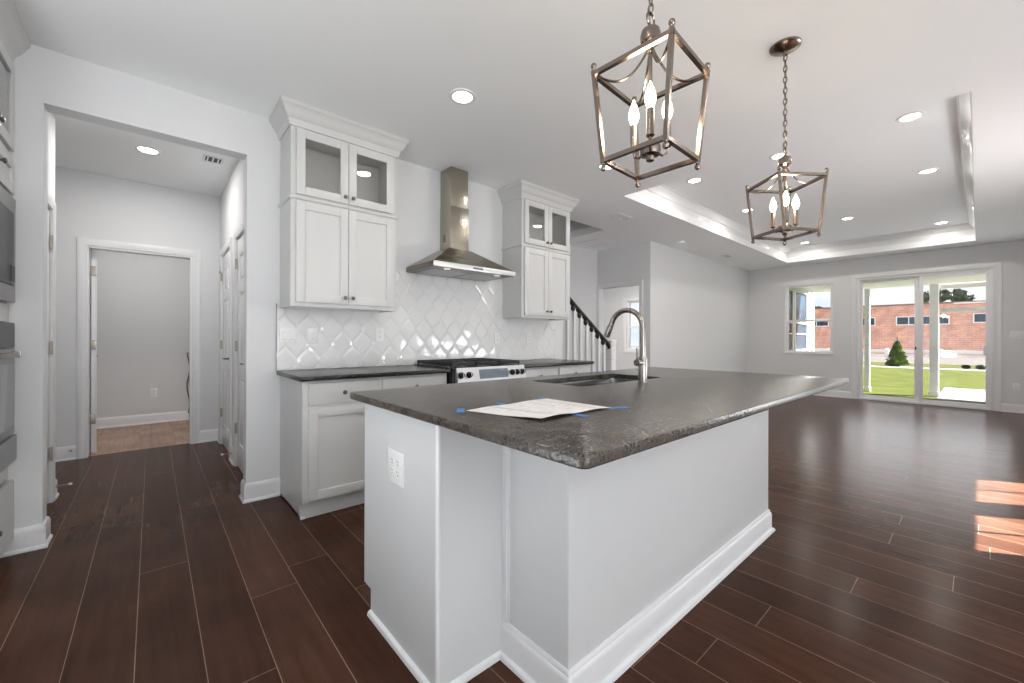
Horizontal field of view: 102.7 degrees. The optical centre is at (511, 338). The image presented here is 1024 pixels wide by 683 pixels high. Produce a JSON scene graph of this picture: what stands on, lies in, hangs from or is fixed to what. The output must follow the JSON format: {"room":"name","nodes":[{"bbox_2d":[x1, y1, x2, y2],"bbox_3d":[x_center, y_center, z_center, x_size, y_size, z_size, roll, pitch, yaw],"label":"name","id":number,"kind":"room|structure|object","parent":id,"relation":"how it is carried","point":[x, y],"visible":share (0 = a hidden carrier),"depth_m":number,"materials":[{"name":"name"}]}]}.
{"room":"kitchen","nodes":[
{"label":"kitchen","id":0,"kind":"room"},
{"bbox_2d":[47,112,54,502],"bbox_3d":[-3.060,-0.229,2.589,0.120,2.743,0.910,0,0,-41],"label":"wall","id":1,"kind":"structure","parent":0,"point":[51,118],"depth_m":2.85,"materials":[{"name":"white paint"}]},
{"bbox_2d":[47,209,52,503],"bbox_3d":[-3.009,0.123,2.596,0.058,2.023,0.659,0,0,-41],"label":"door","id":2,"kind":"structure","parent":1,"relation":"in","point":[49,343],"depth_m":2.82,"materials":[{"name":"white paint"}]},
{"bbox_2d":[48,193,55,502],"bbox_3d":[-2.986,0.089,2.608,0.018,2.108,0.796,0,0,-41],"label":"door frame","id":3,"kind":"structure","parent":1,"relation":"attached to","point":[52,205],"depth_m":2.86,"materials":[{"name":"white paint"}]},
{"bbox_2d":[55,166,219,458],"bbox_3d":[-4.069,-0.232,4.025,3.200,2.743,0.120,0,0,-41],"label":"wall","id":4,"kind":"structure","parent":0,"point":[88,205],"depth_m":4.10,"materials":[{"name":"white paint"}]},
{"bbox_2d":[55,445,75,461],"bbox_3d":[-4.642,1.073,3.430,1.360,0.130,0.022,0,0,-41],"label":"baseboard","id":5,"kind":"structure","parent":4,"relation":"attached to","point":[62,454],"depth_m":3.83,"materials":[{"name":"white paint"}]},
{"bbox_2d":[90,250,96,452],"bbox_3d":[-4.413,0.122,4.316,0.794,2.018,0.099,0,0,40],"label":"door","id":6,"kind":"structure","parent":4,"relation":"in","point":[93,253],"depth_m":4.05,"materials":[{"name":"white paint"}]},
{"bbox_2d":[77,237,200,458],"bbox_3d":[-3.815,0.087,4.238,0.933,2.107,0.139,0,0,-41],"label":"door frame","id":7,"kind":"structure","parent":4,"relation":"attached to","point":[82,243],"depth_m":4.02,"materials":[{"name":"white paint"}]},
{"bbox_2d":[200,429,218,442],"bbox_3d":[-3.320,1.077,4.507,0.171,0.130,0.150,0,0,-41],"label":"baseboard","id":8,"kind":"structure","parent":4,"relation":"attached to","point":[205,435],"depth_m":4.54,"materials":[{"name":"white paint"}]},
{"bbox_2d":[90,249,189,418],"bbox_3d":[-5.191,-0.235,5.302,3.200,2.743,0.120,0,0,-41],"label":"wall","id":9,"kind":"structure","parent":0,"point":[143,300],"depth_m":5.46,"materials":[{"name":"white paint"}]},
{"bbox_2d":[96,410,188,428],"bbox_3d":[-4.644,1.073,4.675,2.960,0.130,1.550,0,0,-41],"label":"baseboard","id":10,"kind":"structure","parent":9,"relation":"attached to","point":[110,422],"depth_m":5.44,"materials":[{"name":"white paint"}]},
{"bbox_2d":[150,388,156,396],"bbox_3d":[-4.837,0.728,5.531,0.075,0.120,0.008,0,0,-41],"label":"wall outlet","id":11,"kind":"object","parent":9,"relation":"attached to","point":[153,391],"visible":1,"depth_m":5.53,"materials":[{"name":"white plastic"}]},
{"bbox_2d":[186,353,188,412],"bbox_3d":[-4.534,0.617,5.752,0.063,0.848,0.040,0,0,-41],"label":"cable","id":12,"kind":"object","parent":9,"relation":"attached to","point":[187,353],"visible":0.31,"depth_m":5.74,"materials":[{"name":"grey rubber"}]},
{"bbox_2d":[220,159,243,465],"bbox_3d":[-2.550,-0.227,3.856,0.120,2.743,2.140,0,0,-41],"label":"wall","id":13,"kind":"structure","parent":0,"point":[232,195],"depth_m":3.86,"materials":[{"name":"white paint"}]},
{"bbox_2d":[219,250,229,451],"bbox_3d":[-2.953,0.124,4.219,0.097,2.023,0.743,0,0,-41],"label":"door","id":14,"kind":"structure","parent":13,"relation":"in","point":[226,259],"depth_m":4.27,"materials":[{"name":"white paint"}]},
{"bbox_2d":[219,237,231,457],"bbox_3d":[-2.936,0.089,4.190,0.018,2.108,0.826,0,0,-41],"label":"door frame","id":15,"kind":"structure","parent":13,"relation":"attached to","point":[228,244],"depth_m":3.90,"materials":[{"name":"white paint"}]},
{"bbox_2d":[229,446,232,464],"bbox_3d":[-2.600,1.079,3.802,0.022,0.130,0.200,0,0,-41],"label":"baseboard","id":16,"kind":"structure","parent":13,"relation":"attached to","point":[231,447],"depth_m":3.80,"materials":[{"name":"white paint"}]},
{"bbox_2d":[233,221,243,465],"bbox_3d":[-2.239,0.091,3.397,0.018,2.108,0.876,0,0,-41],"label":"door frame","id":17,"kind":"structure","parent":13,"relation":"attached to","point":[240,229],"depth_m":3.68,"materials":[{"name":"white paint"}]},
{"bbox_2d":[235,234,243,472],"bbox_3d":[-2.240,0.126,3.409,0.097,2.023,0.744,0,0,-41],"label":"door","id":18,"kind":"structure","parent":13,"relation":"in","point":[239,263],"depth_m":3.57,"materials":[{"name":"white paint"}]},
{"bbox_2d":[8,44,561,528],"bbox_3d":[-1.601,-0.224,3.186,5.800,2.743,0.120,0,0,-41],"label":"wall","id":19,"kind":"structure","parent":0,"point":[46,80],"depth_m":2.65,"materials":[{"name":"white paint"}]},
{"bbox_2d":[1,516,52,557],"bbox_3d":[-2.677,1.079,2.248,0.192,0.130,0.172,0,0,-41],"label":"baseboard","id":20,"kind":"structure","parent":19,"relation":"attached to","point":[35,537],"depth_m":2.21,"materials":[{"name":"white paint"}]},
{"bbox_2d":[239,477,280,503],"bbox_3d":[-1.856,1.081,3.010,0.239,0.130,0.232,0,0,-41],"label":"baseboard","id":21,"kind":"structure","parent":19,"relation":"attached to","point":[269,488],"depth_m":2.92,"materials":[{"name":"white paint"}]},
{"bbox_2d":[269,95,408,312],"bbox_3d":[-1.292,-0.908,3.118,0.910,1.369,0.382,0,0,-41],"label":"upper cabinet","id":22,"kind":"object","parent":19,"relation":"attached to","point":[338,218],"visible":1,"depth_m":2.99,"materials":[{"name":"white paint"}]},
{"bbox_2d":[276,271,554,370],"bbox_3d":[-0.601,-0.182,3.974,2.984,0.834,0.014,0,0,-41],"label":"backsplash","id":23,"kind":"structure","parent":19,"relation":"attached to","point":[434,317],"depth_m":3.76,"materials":[{"name":"white tile"}]},
{"bbox_2d":[279,327,296,342],"bbox_3d":[-1.656,-0.028,3.033,0.116,0.116,0.010,0,0,-41],"label":"switch plate","id":24,"kind":"object","parent":23,"relation":"attached to","point":[286,334],"visible":1,"depth_m":3.03,"materials":[{"name":"white plastic"}]},
{"bbox_2d":[308,328,317,343],"bbox_3d":[-1.529,-0.023,3.146,0.073,0.118,0.008,0,0,-41],"label":"wall outlet","id":25,"kind":"object","parent":23,"relation":"attached to","point":[312,332],"visible":1,"depth_m":3.14,"materials":[{"name":"white plastic"}]},
{"bbox_2d":[376,328,383,341],"bbox_3d":[-1.128,-0.036,3.498,0.073,0.118,0.008,0,0,-41],"label":"wall outlet","id":26,"kind":"object","parent":23,"relation":"attached to","point":[379,331],"visible":1,"depth_m":3.50,"materials":[{"name":"white plastic"}]},
{"bbox_2d":[494,333,499,343],"bbox_3d":[-0.157,-0.009,4.352,0.073,0.118,0.008,0,0,-41],"label":"wall outlet","id":27,"kind":"object","parent":23,"relation":"attached to","point":[496,335],"visible":1,"depth_m":4.35,"materials":[{"name":"white plastic"}]},
{"bbox_2d":[406,166,514,280],"bbox_3d":[-0.456,-1.091,3.788,0.888,1.000,0.482,0,0,-41],"label":"range hood","id":28,"kind":"object","parent":19,"relation":"attached to","point":[454,259],"visible":1,"depth_m":3.80,"materials":[{"name":"silver metal"}]},
{"bbox_2d":[497,179,578,320],"bbox_3d":[0.303,-0.904,4.521,0.898,1.369,0.382,0,0,-41],"label":"upper cabinet","id":29,"kind":"object","parent":19,"relation":"attached to","point":[536,248],"visible":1,"depth_m":4.36,"materials":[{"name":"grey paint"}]},
{"bbox_2d":[0,395,1023,682],"bbox_3d":[2.142,1.218,3.883,12.350,0.120,12.000,0,0,-41],"label":"floor","id":30,"kind":"structure","parent":0,"point":[894,553],"depth_m":1.99,"materials":[{"name":"brown wood"}]},
{"bbox_2d":[0,0,30,557],"bbox_3d":[-2.584,-0.227,1.664,0.694,2.742,0.861,0,0,-41],"label":"tall cabinet","id":31,"kind":"object","parent":30,"relation":"on","point":[14,40],"visible":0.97,"depth_m":2.07,"materials":[{"name":"grey paint"}]},
{"bbox_2d":[0,185,15,302],"bbox_3d":[-2.588,-0.463,1.714,0.553,0.545,0.755,0,0,-41],"label":"microwave","id":32,"kind":"object","parent":31,"relation":"in","point":[7,202],"visible":1,"depth_m":2.04,"materials":[{"name":"grey metal"}]},
{"bbox_2d":[0,322,21,472],"bbox_3d":[-2.590,0.277,1.715,0.595,0.725,0.755,0,0,-41],"label":"wall oven","id":33,"kind":"object","parent":31,"relation":"in","point":[8,440],"visible":1,"depth_m":2.05,"materials":[{"name":"grey metal"}]},
{"bbox_2d":[280,376,377,519],"bbox_3d":[-1.310,0.707,2.936,0.494,0.882,0.638,0,0,-41],"label":"base cabinet","id":34,"kind":"object","parent":30,"relation":"on","point":[322,429],"visible":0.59,"depth_m":2.70,"materials":[{"name":"grey paint"}]},
{"bbox_2d":[276,365,450,381],"bbox_3d":[-1.103,0.250,3.113,1.086,0.030,0.647,0,0,-41],"label":"countertop","id":35,"kind":"structure","parent":34,"relation":"on","point":[305,375],"depth_m":2.94,"materials":[{"name":"black stone"}]},
{"bbox_2d":[378,373,446,389],"bbox_3d":[-0.912,0.708,3.286,0.565,0.882,0.638,0,0,-41],"label":"base cabinet","id":36,"kind":"object","parent":30,"relation":"on","point":[389,382],"visible":0.06,"depth_m":3.05,"materials":[{"name":"grey paint"}]},
{"bbox_2d":[414,358,525,383],"bbox_3d":[-0.363,0.671,3.690,0.769,0.959,0.721,0,0,-41],"label":"range","id":37,"kind":"object","parent":30,"relation":"on","point":[463,370],"visible":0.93,"depth_m":3.48,"materials":[{"name":"silver metal"}]},
{"bbox_2d":[414,363,523,369],"bbox_3d":[-0.388,0.237,3.720,0.769,0.017,0.640,0,0,-41],"label":"cooktop","id":38,"kind":"object","parent":37,"relation":"in","point":[473,366],"depth_m":3.48,"materials":[{"name":"black metal"}]},
{"bbox_2d":[525,366,556,376],"bbox_3d":[0.079,0.711,4.157,0.509,0.882,0.638,0,0,-41],"label":"base cabinet","id":39,"kind":"object","parent":30,"relation":"on","point":[537,371],"visible":0.06,"depth_m":3.95,"materials":[{"name":"grey paint"}]},
{"bbox_2d":[514,359,593,367],"bbox_3d":[0.286,0.254,4.333,1.049,0.030,0.647,0,0,-41],"label":"countertop","id":40,"kind":"structure","parent":39,"relation":"on","point":[538,362],"depth_m":4.16,"materials":[{"name":"black stone"}]},
{"bbox_2d":[364,403,774,682],"bbox_3d":[0.462,0.711,2.126,2.156,0.884,0.970,0,0,-41],"label":"kitchen island","id":41,"kind":"object","parent":30,"relation":"on","point":[487,553],"visible":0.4,"depth_m":1.45,"materials":[{"name":"white paint"}]},
{"bbox_2d":[388,447,403,487],"bbox_3d":[-0.435,0.479,1.532,0.008,0.125,0.125,0,0,-41],"label":"wall outlet","id":42,"kind":"object","parent":41,"relation":"attached to","point":[395,458],"visible":1,"depth_m":1.52,"materials":[{"name":"white plastic"}]},
{"bbox_2d":[350,367,848,468],"bbox_3d":[0.682,0.254,2.183,2.592,0.031,1.327,0,0,-41],"label":"island countertop","id":43,"kind":"structure","parent":41,"relation":"on","point":[674,404],"depth_m":1.50,"materials":[{"name":"stone"}]},
{"bbox_2d":[466,399,610,418],"bbox_3d":[0.093,0.232,1.387,0.415,0.010,0.296,0,0,-41],"label":"paper sheet","id":44,"kind":"object","parent":43,"relation":"on","point":[539,408],"visible":1,"depth_m":1.37,"materials":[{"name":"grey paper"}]},
{"bbox_2d":[556,378,634,385],"bbox_3d":[0.521,0.378,2.446,0.825,0.216,0.415,0,0,-41],"label":"sink","id":45,"kind":"object","parent":43,"relation":"in","point":[606,380],"visible":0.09,"depth_m":2.73,"materials":[{"name":"silver metal"}]},
{"bbox_2d":[604,308,647,382],"bbox_3d":[0.633,0.031,2.335,0.089,0.419,0.281,0,0,-41],"label":"faucet","id":46,"kind":"object","parent":43,"relation":"on","point":[641,361],"visible":1,"depth_m":2.25,"materials":[{"name":"silver metal"}]},
{"bbox_2d":[557,364,588,374],"bbox_3d":[0.466,0.712,4.497,0.521,0.882,0.638,0,0,-41],"label":"base cabinet","id":47,"kind":"object","parent":30,"relation":"on","point":[570,369],"visible":0.09,"depth_m":4.26,"materials":[{"name":"grey paint"}]},
{"bbox_2d":[562,297,616,371],"bbox_3d":[0.000,0.151,5.280,3.024,2.002,1.128,0,0,-41],"label":"staircase","id":48,"kind":"structure","parent":30,"relation":"on","point":[609,358],"depth_m":5.51,"materials":[{"name":"white paint"}]},
{"bbox_2d":[13,0,1023,270],"bbox_3d":[2.240,-1.634,3.895,12.500,0.100,12.100,0,0,-41],"label":"ceiling","id":49,"kind":"structure","parent":0,"point":[390,66],"depth_m":2.49,"materials":[{"name":"white paint"}]},
{"bbox_2d":[133,145,161,154],"bbox_3d":[-3.084,-1.596,3.469,0.180,0.007,0.180,0,0,-41],"label":"recessed light","id":50,"kind":"object","parent":49,"relation":"in","point":[144,149],"visible":1,"depth_m":3.46,"materials":[{"name":"white plastic"}]},
{"bbox_2d":[202,154,223,164],"bbox_3d":[-2.662,-1.594,3.647,0.150,0.008,0.160,0,0,-41],"label":"ceiling vent","id":51,"kind":"object","parent":49,"relation":"in","point":[207,158],"visible":1,"depth_m":3.65,"materials":[{"name":"white metal"}]},
{"bbox_2d":[449,88,475,104],"bbox_3d":[-0.325,-1.588,2.690,0.180,0.007,0.180,0,0,-41],"label":"recessed light","id":52,"kind":"object","parent":49,"relation":"in","point":[462,96],"visible":1,"depth_m":2.68,"materials":[{"name":"white plastic"}]},
{"bbox_2d":[577,239,612,246],"bbox_3d":[1.377,-1.582,6.771,0.420,0.008,0.420,0,0,-41],"label":"ceiling vent","id":53,"kind":"object","parent":49,"relation":"in","point":[596,242],"visible":1,"depth_m":6.78,"materials":[{"name":"white metal"}]},
{"bbox_2d":[597,164,611,169],"bbox_3d":[0.873,-1.584,3.763,0.180,0.007,0.180,0,0,-41],"label":"recessed light","id":54,"kind":"object","parent":49,"relation":"in","point":[599,165],"visible":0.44,"depth_m":3.79,"materials":[{"name":"white plastic"}]},
{"bbox_2d":[609,213,632,220],"bbox_3d":[1.410,-1.582,5.309,0.300,0.008,0.160,0,0,-41],"label":"ceiling vent","id":55,"kind":"object","parent":49,"relation":"in","point":[620,216],"visible":1,"depth_m":5.30,"materials":[{"name":"white metal"}]},
{"bbox_2d":[591,0,710,187],"bbox_3d":[0.443,-1.064,1.309,0.276,1.052,0.275,0,0,-45],"label":"pendant lantern","id":56,"kind":"object","parent":49,"relation":"hanging from","point":[651,36],"visible":1,"depth_m":1.30,"materials":[{"name":"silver metal"}]},
{"bbox_2d":[745,36,828,245],"bbox_3d":[1.480,-1.061,2.220,0.275,1.052,0.274,0,0,-3],"label":"pendant lantern","id":57,"kind":"object","parent":49,"relation":"hanging from","point":[783,47],"visible":1,"depth_m":2.21,"materials":[{"name":"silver metal"}]},
{"bbox_2d":[563,245,596,371],"bbox_3d":[-0.162,-0.220,5.994,4.670,2.743,0.120,0,0,-41],"label":"wall","id":58,"kind":"structure","parent":0,"point":[583,261],"depth_m":7.15,"materials":[{"name":"white paint"}]},
{"bbox_2d":[603,286,638,369],"bbox_3d":[3.385,-0.209,10.177,0.120,2.743,3.580,0,0,-41],"label":"wall","id":59,"kind":"structure","parent":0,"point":[613,297],"depth_m":10.73,"materials":[{"name":"white paint"}]},
{"bbox_2d":[623,298,638,352],"bbox_3d":[3.158,-0.339,10.330,0.018,1.400,0.810,0,0,-41],"label":"window frame","id":60,"kind":"structure","parent":59,"relation":"attached to","point":[628,299],"depth_m":10.58,"materials":[{"name":"white paint"}]},
{"bbox_2d":[627,301,638,349],"bbox_3d":[3.229,-0.338,10.392,0.090,1.240,0.650,0,0,-41],"label":"window","id":61,"kind":"structure","parent":59,"relation":"attached to","point":[629,326],"depth_m":10.58,"materials":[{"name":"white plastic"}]},
{"bbox_2d":[597,241,653,370],"bbox_3d":[1.933,-0.214,7.057,0.120,2.743,1.050,0,0,-41],"label":"wall","id":62,"kind":"structure","parent":0,"point":[633,262],"depth_m":6.86,"materials":[{"name":"white paint"}]},
{"bbox_2d":[596,280,642,363],"bbox_3d":[1.831,0.092,7.068,0.018,2.130,0.940,0,0,-41],"label":"door frame","id":63,"kind":"structure","parent":62,"relation":"attached to","point":[640,282],"depth_m":6.91,"materials":[{"name":"white paint"}]},
{"bbox_2d":[570,220,748,371],"bbox_3d":[2.635,-1.040,7.572,6.750,4.400,0.900,0,0,-41],"label":"wall","id":64,"kind":"structure","parent":0,"point":[701,304],"depth_m":7.77,"materials":[{"name":"white paint"}]},
{"bbox_2d":[663,96,966,247],"bbox_3d":[4.313,-1.905,5.536,6.120,0.100,2.770,0,0,-41],"label":"ceiling","id":65,"kind":"structure","parent":0,"point":[873,166],"depth_m":4.89,"materials":[{"name":"white paint"}]},
{"bbox_2d":[686,177,702,183],"bbox_3d":[2.144,-1.858,4.808,0.180,0.007,0.180,0,0,-41],"label":"recessed light","id":66,"kind":"object","parent":65,"relation":"in","point":[696,179],"visible":1,"depth_m":4.80,"materials":[{"name":"white plastic"}]},
{"bbox_2d":[740,208,754,211],"bbox_3d":[3.398,-1.854,5.910,0.180,0.007,0.180,0,0,-41],"label":"recessed light","id":67,"kind":"object","parent":65,"relation":"in","point":[752,209],"visible":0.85,"depth_m":5.91,"materials":[{"name":"white plastic"}]},
{"bbox_2d":[769,152,789,159],"bbox_3d":[2.715,-1.856,4.158,0.180,0.007,0.180,0,0,-41],"label":"recessed light","id":68,"kind":"object","parent":65,"relation":"in","point":[776,156],"visible":0.72,"depth_m":4.15,"materials":[{"name":"white plastic"}]},
{"bbox_2d":[637,91,974,257],"bbox_3d":[4.313,-1.808,5.536,5.920,0.095,2.570,0,0,-41],"label":"crown molding","id":69,"kind":"structure","parent":65,"relation":"attached to","point":[964,101],"depth_m":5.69,"materials":[{"name":"white paint"}]},
{"bbox_2d":[840,217,854,219],"bbox_3d":[5.155,-1.849,6.290,0.180,0.007,0.180,0,0,-41],"label":"recessed light","id":70,"kind":"object","parent":65,"relation":"in","point":[845,218],"visible":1,"depth_m":6.29,"materials":[{"name":"white plastic"}]},
{"bbox_2d":[896,111,924,122],"bbox_3d":[3.331,-1.854,3.426,0.180,0.007,0.180,0,0,-41],"label":"recessed light","id":71,"kind":"object","parent":65,"relation":"in","point":[908,117],"visible":1,"depth_m":3.42,"materials":[{"name":"white plastic"}]},
{"bbox_2d":[916,168,939,174],"bbox_3d":[4.591,-1.850,4.523,0.180,0.007,0.180,0,0,-41],"label":"recessed light","id":72,"kind":"object","parent":65,"relation":"in","point":[929,170],"visible":1,"depth_m":4.52,"materials":[{"name":"white plastic"}]},
{"bbox_2d":[934,221,949,223],"bbox_3d":[6.827,-1.843,6.508,0.180,0.007,0.180,0,0,-41],"label":"recessed light","id":73,"kind":"object","parent":65,"relation":"in","point":[942,222],"visible":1,"depth_m":6.49,"materials":[{"name":"white plastic"}]},
{"bbox_2d":[748,240,1023,409],"bbox_3d":[7.039,-0.198,7.784,0.150,2.743,4.840,0,0,-41],"label":"wall","id":74,"kind":"structure","parent":0,"point":[766,348],"depth_m":8.15,"materials":[{"name":"white paint"}]},
{"bbox_2d":[783,283,834,354],"bbox_3d":[6.269,-0.407,8.645,0.170,1.460,0.892,0,0,-41],"label":"window","id":75,"kind":"structure","parent":74,"relation":"in","point":[787,320],"depth_m":8.59,"materials":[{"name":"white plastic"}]},
{"bbox_2d":[814,390,850,397],"bbox_3d":[4.457,1.100,7.347,4.300,0.130,1.852,0,0,-41],"label":"baseboard","id":76,"kind":"structure","parent":74,"relation":"attached to","point":[830,393],"depth_m":8.25,"materials":[{"name":"white paint"}]},
{"bbox_2d":[857,268,993,410],"bbox_3d":[7.356,0.002,7.392,0.170,2.344,1.731,0,0,-41],"label":"door","id":77,"kind":"structure","parent":74,"relation":"in","point":[988,350],"depth_m":7.36,"materials":[{"name":"white plastic"}]},
{"bbox_2d":[851,262,1001,411],"bbox_3d":[7.308,-0.041,7.350,0.018,2.430,1.903,0,0,-41],"label":"door frame","id":78,"kind":"structure","parent":74,"relation":"attached to","point":[997,266],"depth_m":6.85,"materials":[{"name":"white paint"}]},
{"bbox_2d":[1012,383,1019,390],"bbox_3d":[8.034,0.766,6.529,0.008,0.120,0.075,0,0,-41],"label":"wall outlet","id":79,"kind":"object","parent":74,"relation":"attached to","point":[1015,386],"visible":1,"depth_m":6.53,"materials":[{"name":"white plastic"}]},
{"bbox_2d":[1010,331,1023,337],"bbox_3d":[8.048,-0.069,6.514,0.010,0.118,0.165,0,0,-41],"label":"switch plate","id":80,"kind":"object","parent":74,"relation":"attached to","point":[1013,334],"visible":1,"depth_m":6.52,"materials":[{"name":"white plastic"}]},
{"bbox_2d":[789,274,985,293],"bbox_3d":[9.005,-1.346,8.103,3.220,0.150,6.290,0,0,-41],"label":"ceiling","id":81,"kind":"structure","parent":0,"point":[978,277],"depth_m":9.38,"materials":[{"name":"white paint"}]},
{"bbox_2d":[939,281,985,288],"bbox_3d":[11.110,-1.220,8.230,0.090,0.130,3.700,0,0,-41],"label":"trim","id":82,"kind":"structure","parent":81,"relation":"attached to","point":[981,283],"depth_m":9.23,"materials":[{"name":"white plastic"}]},
{"bbox_3d":[-3.835,-0.231,2.433,1.250,2.743,0.120,0,0,-41],"label":"wall","id":83,"kind":"structure","parent":0,"visible":0},
{"bbox_2d":[55,478,58,499],"bbox_3d":[-3.462,1.077,2.793,0.492,0.130,0.122,0,0,-41],"label":"baseboard","id":84,"kind":"structure","parent":83,"relation":"attached to","point":[56,492],"depth_m":2.95,"materials":[{"name":"white paint"}]},
{"label":"outside","id":85,"kind":"structure","parent":0,"visible":0},
{"bbox_2d":[814,300,985,355],"bbox_3d":[40.947,-0.760,36.651,14.100,4.370,45.000,0,0,-41],"label":"brick building","id":86,"kind":"structure","parent":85,"point":[958,331],"depth_m":34.42,"materials":[{"name":"red brick"}]},
{"bbox_2d":[940,307,985,312],"bbox_3d":[10.467,0.318,8.721,0.100,2.030,1.880,0,0,-41],"label":"screen","id":87,"kind":"object","parent":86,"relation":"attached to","point":[966,309],"visible":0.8,"depth_m":9.12,"materials":[{"name":"white plastic"}]},
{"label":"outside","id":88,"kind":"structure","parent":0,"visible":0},
{"bbox_2d":[923,291,939,302],"bbox_3d":[47.105,-2.004,46.403,1.814,6.910,1.559,0,0,26],"label":"tree","id":89,"kind":"object","parent":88,"point":[925,295],"visible":0.29,"depth_m":46.19,"materials":[{"name":"green plant"}]},
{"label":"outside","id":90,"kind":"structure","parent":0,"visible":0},
{"bbox_2d":[939,289,951,301],"bbox_3d":[50.603,-2.344,48.418,1.798,7.609,1.959,0,0,-41],"label":"tree","id":91,"kind":"object","parent":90,"point":[943,294],"visible":0.41,"depth_m":48.17,"materials":[{"name":"green plant"}]},
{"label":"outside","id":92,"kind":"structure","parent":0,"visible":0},
{"bbox_2d":[947,288,967,301],"bbox_3d":[54.425,-2.457,50.263,1.806,7.859,2.089,0,0,-41],"label":"tree","id":93,"kind":"object","parent":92,"point":[957,295],"visible":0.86,"depth_m":49.93,"materials":[{"name":"green plant"}]},
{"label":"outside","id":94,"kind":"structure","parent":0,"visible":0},
{"bbox_2d":[964,293,974,300],"bbox_3d":[58.774,-2.294,53.101,2.181,7.559,1.396,0,0,26],"label":"tree","id":95,"kind":"object","parent":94,"point":[971,298],"visible":0.15,"depth_m":52.76,"materials":[{"name":"green plant"}]},
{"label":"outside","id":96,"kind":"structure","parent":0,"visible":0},
{"bbox_2d":[863,362,985,404],"bbox_3d":[14.156,1.494,15.774,21.100,0.300,85.000,0,0,-41],"label":"lawn","id":97,"kind":"structure","parent":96,"point":[895,382],"depth_m":13.25,"materials":[{"name":"green plant"}]},
{"bbox_2d":[789,291,814,350],"bbox_3d":[6.797,-0.403,11.604,4.530,3.450,1.940,0,0,-41],"label":"house wing","id":98,"kind":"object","parent":97,"relation":"on","point":[801,306],"visible":0.16,"depth_m":11.56,"materials":[{"name":"white"}]},
{"bbox_2d":[863,289,870,391],"bbox_3d":[9.006,0.029,10.385,0.130,2.599,0.130,0,0,-41],"label":"porch post","id":99,"kind":"object","parent":97,"relation":"on","point":[867,388],"visible":1,"depth_m":10.34,"materials":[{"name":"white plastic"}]},
{"bbox_2d":[884,338,909,366],"bbox_3d":[18.962,0.619,20.205,1.018,1.480,0.978,0,0,-41],"label":"conifer shrub","id":100,"kind":"object","parent":97,"relation":"on","point":[896,355],"visible":0.99,"depth_m":20.03,"materials":[{"name":"green plant"}]},
{"bbox_2d":[961,364,971,368],"bbox_3d":[20.414,1.267,18.417,0.326,0.236,0.340,0,0,-41],"label":"shrub","id":101,"kind":"object","parent":97,"relation":"on","point":[963,366],"visible":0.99,"depth_m":18.36,"materials":[{"name":"green plant"}]},
{"bbox_2d":[976,364,985,369],"bbox_3d":[20.693,1.249,18.095,0.323,0.246,0.339,0,0,-9],"label":"shrub","id":102,"kind":"object","parent":97,"relation":"on","point":[980,367],"visible":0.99,"depth_m":18.04,"materials":[{"name":"green plant"}]},
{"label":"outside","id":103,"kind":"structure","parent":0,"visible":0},
{"bbox_2d":[933,387,993,410],"bbox_3d":[10.816,1.374,7.912,5.700,0.120,3.600,0,0,-41],"label":"patio","id":104,"kind":"structure","parent":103,"point":[977,396],"depth_m":9.50,"materials":[{"name":"concrete"}]},
{"bbox_2d":[928,284,939,396],"bbox_3d":[9.787,0.032,9.496,0.180,2.599,0.180,0,0,-41],"label":"porch post","id":105,"kind":"object","parent":104,"relation":"on","point":[933,391],"visible":0.88,"depth_m":9.44,"materials":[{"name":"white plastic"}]},
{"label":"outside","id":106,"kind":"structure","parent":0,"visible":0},
{"bbox_2d":[863,355,985,365],"bbox_3d":[28.764,1.533,25.284,13.400,0.310,120.000,0,0,-41],"label":"road","id":107,"kind":"structure","parent":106,"point":[881,359],"depth_m":25.95,"materials":[{"name":"grey asphalt"}]},
{"bbox_2d":[631,345,985,357],"bbox_3d":[29.025,1.064,32.169,0.220,0.650,50.000,0,0,-41],"label":"rail fence","id":108,"kind":"object","parent":107,"relation":"on","point":[886,350],"visible":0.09,"depth_m":29.73,"materials":[{"name":"white wood"}]},
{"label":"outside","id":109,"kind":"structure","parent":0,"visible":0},
{"bbox_2d":[863,365,985,371],"bbox_3d":[18.363,1.376,19.471,1.300,0.062,85.000,0,0,-41],"label":"sidewalk","id":110,"kind":"structure","parent":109,"point":[863,365],"depth_m":18.63,"materials":[{"name":"concrete"}]},
{"bbox_3d":[5.788,-0.202,3.542,7.330,2.743,0.120,0,0,-41],"label":"wall","id":111,"kind":"structure","parent":0,"visible":0},
{"bbox_2d":[1002,403,1023,412],"bbox_3d":[5.495,1.103,3.931,7.250,0.130,0.845,0,0,-41],"label":"baseboard","id":112,"kind":"structure","parent":111,"relation":"attached to","point":[1013,408],"depth_m":6.54,"materials":[{"name":"white paint"}]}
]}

